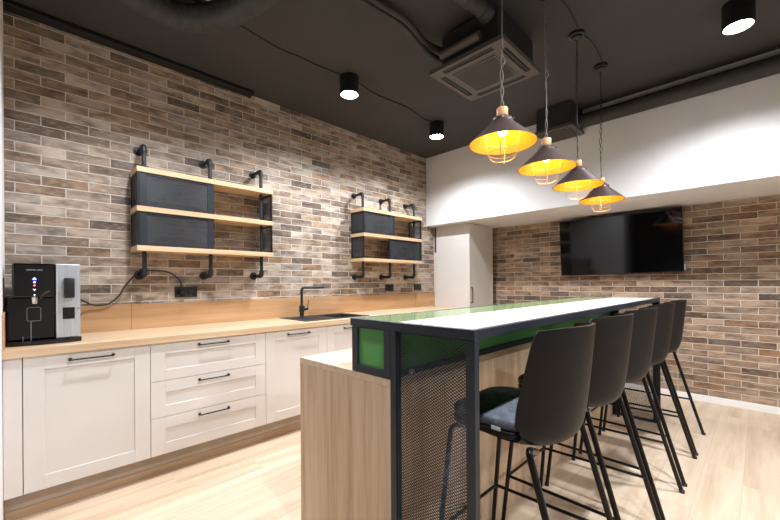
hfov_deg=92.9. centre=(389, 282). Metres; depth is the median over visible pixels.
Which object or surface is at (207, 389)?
base cabinet
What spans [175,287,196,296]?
power socket
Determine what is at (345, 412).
kitchen island
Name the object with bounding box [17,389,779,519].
floor
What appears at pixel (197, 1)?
cable
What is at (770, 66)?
pipe
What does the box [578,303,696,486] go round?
bar stool
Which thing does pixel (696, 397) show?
baseboard
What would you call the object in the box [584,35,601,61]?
cable
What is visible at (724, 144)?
wall
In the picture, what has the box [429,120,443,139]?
ceiling spotlight
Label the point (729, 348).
wall
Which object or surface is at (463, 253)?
tall cabinet
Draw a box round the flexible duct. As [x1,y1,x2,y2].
[119,0,494,32]
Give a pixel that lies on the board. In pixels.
(4, 314)
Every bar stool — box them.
[439,322,612,519]
[501,313,660,519]
[545,307,684,519]
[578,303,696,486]
[602,300,705,455]
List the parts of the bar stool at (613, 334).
leg, leg, leg, leg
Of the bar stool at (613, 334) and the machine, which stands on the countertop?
the machine
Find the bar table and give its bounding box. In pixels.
[350,296,660,519]
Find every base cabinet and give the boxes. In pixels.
[3,344,150,500]
[150,332,265,457]
[265,326,326,423]
[327,323,352,352]
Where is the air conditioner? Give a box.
[429,5,539,100]
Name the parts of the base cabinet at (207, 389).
drawer, drawer, drawer, handle, handle, handle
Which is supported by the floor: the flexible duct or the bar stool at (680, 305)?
the bar stool at (680, 305)
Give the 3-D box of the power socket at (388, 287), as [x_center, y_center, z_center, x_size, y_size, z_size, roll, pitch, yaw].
[-0.006,0.064,4.667,0.143,0.084,0.013,0,0,-45]
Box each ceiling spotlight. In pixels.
[340,72,358,99]
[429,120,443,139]
[721,0,755,34]
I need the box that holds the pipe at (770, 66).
[578,44,779,128]
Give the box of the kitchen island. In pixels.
[300,342,612,519]
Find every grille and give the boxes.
[456,57,513,89]
[535,122,583,142]
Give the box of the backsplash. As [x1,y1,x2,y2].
[80,293,434,332]
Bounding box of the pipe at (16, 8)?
[3,0,253,97]
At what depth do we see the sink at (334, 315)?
3.56 m
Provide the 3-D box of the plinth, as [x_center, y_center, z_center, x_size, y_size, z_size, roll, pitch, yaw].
[-0.501,1.169,3.430,4.255,0.138,0.023,0,0,-45]
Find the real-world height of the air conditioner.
0.296 m
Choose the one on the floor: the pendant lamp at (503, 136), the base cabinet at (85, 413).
the base cabinet at (85, 413)
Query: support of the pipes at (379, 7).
hanging from the ceiling
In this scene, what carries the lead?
attached to the machine
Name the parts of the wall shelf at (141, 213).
frame, frame, frame, frame, frame, frame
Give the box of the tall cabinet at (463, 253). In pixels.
[434,223,492,306]
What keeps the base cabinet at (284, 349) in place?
on the floor
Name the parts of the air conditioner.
intake frame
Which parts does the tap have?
spout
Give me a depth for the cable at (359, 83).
3.54 m
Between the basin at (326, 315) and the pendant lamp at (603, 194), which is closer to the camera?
the pendant lamp at (603, 194)
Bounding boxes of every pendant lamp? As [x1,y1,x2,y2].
[469,0,537,163]
[517,0,576,183]
[552,29,604,199]
[578,62,625,211]
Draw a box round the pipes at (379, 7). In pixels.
[355,0,441,62]
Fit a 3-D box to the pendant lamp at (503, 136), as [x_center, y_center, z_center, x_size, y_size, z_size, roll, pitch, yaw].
[0.556,-1.168,1.843,0.330,1.141,0.330,0,0,-45]
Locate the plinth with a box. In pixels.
[4,414,300,519]
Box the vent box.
[535,99,583,142]
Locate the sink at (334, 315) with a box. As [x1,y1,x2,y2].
[281,313,368,321]
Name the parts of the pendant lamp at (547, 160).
twisted cord, lamp shade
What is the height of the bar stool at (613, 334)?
1.087 m
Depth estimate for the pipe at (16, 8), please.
2.65 m
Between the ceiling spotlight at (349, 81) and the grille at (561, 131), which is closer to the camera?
the ceiling spotlight at (349, 81)
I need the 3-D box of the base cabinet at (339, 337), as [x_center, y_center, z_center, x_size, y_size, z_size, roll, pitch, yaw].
[-0.543,0.739,3.672,0.576,0.718,0.609,0,0,-45]
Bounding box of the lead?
[80,269,183,305]
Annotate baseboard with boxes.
[625,383,779,414]
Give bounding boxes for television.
[559,206,685,275]
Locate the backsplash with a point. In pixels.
(118, 317)
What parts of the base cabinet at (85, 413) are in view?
filler panel, handle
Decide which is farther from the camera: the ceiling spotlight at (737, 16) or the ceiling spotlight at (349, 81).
the ceiling spotlight at (349, 81)
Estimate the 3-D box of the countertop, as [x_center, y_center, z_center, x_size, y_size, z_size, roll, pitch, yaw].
[-0.659,0.359,3.584,4.258,0.040,0.616,0,0,-45]
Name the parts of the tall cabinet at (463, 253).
door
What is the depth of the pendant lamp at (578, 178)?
2.59 m
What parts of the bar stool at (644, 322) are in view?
leg, leg, leg, leg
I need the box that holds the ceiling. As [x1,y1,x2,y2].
[11,0,779,157]
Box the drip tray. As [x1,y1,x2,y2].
[6,336,81,346]
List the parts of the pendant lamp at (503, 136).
bulb, twisted cord, lamp shade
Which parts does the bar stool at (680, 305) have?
leg, leg, leg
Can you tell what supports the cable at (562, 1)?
attached to the ceiling
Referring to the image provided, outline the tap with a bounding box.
[299,286,323,316]
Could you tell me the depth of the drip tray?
2.08 m
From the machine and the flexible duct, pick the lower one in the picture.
the machine
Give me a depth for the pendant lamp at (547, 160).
2.22 m
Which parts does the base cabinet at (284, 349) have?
handle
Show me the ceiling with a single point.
(644, 44)
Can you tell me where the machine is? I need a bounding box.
[6,263,81,346]
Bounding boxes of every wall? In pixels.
[0,0,4,519]
[3,10,433,457]
[426,49,779,227]
[493,194,779,406]
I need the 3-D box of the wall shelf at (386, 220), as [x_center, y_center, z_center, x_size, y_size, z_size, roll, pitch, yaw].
[-0.020,-0.534,4.501,0.993,1.002,0.234,0,0,-45]
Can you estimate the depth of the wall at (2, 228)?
1.92 m
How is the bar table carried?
on the floor
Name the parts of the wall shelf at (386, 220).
frame, frame, frame, frame, frame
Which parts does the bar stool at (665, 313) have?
leg, leg, leg, leg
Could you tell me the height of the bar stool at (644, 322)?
1.087 m
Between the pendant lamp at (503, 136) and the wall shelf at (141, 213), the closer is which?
the pendant lamp at (503, 136)
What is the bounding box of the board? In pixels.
[2,309,6,350]
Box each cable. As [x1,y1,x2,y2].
[193,0,340,74]
[359,83,431,121]
[559,0,578,29]
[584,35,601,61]
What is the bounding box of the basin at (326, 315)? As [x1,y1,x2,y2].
[323,314,357,317]
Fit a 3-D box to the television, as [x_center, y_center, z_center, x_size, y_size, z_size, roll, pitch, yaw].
[2.606,-0.436,4.253,0.128,0.699,1.240,0,0,-45]
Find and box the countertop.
[2,306,463,359]
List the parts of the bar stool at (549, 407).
leg, leg, leg, leg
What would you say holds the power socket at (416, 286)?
attached to the wall at (76, 109)
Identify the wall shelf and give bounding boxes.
[130,144,272,279]
[350,192,421,279]
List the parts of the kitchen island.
panel, panel, bar panel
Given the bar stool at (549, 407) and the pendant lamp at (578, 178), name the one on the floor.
the bar stool at (549, 407)
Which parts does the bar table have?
rail frame, post, frame, rail, post, frame, post, frame, post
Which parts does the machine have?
water spout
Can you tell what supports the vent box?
attached to the wall at (724, 144)
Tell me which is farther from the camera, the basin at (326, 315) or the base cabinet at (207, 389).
the basin at (326, 315)
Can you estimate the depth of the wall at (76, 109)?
2.96 m
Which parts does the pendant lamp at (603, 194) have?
twisted cord, lamp shade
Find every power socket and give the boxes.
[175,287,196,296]
[385,284,393,290]
[414,284,420,289]
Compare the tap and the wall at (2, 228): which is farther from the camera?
the tap
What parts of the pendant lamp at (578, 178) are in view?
twisted cord, lamp shade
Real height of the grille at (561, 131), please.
0.030 m

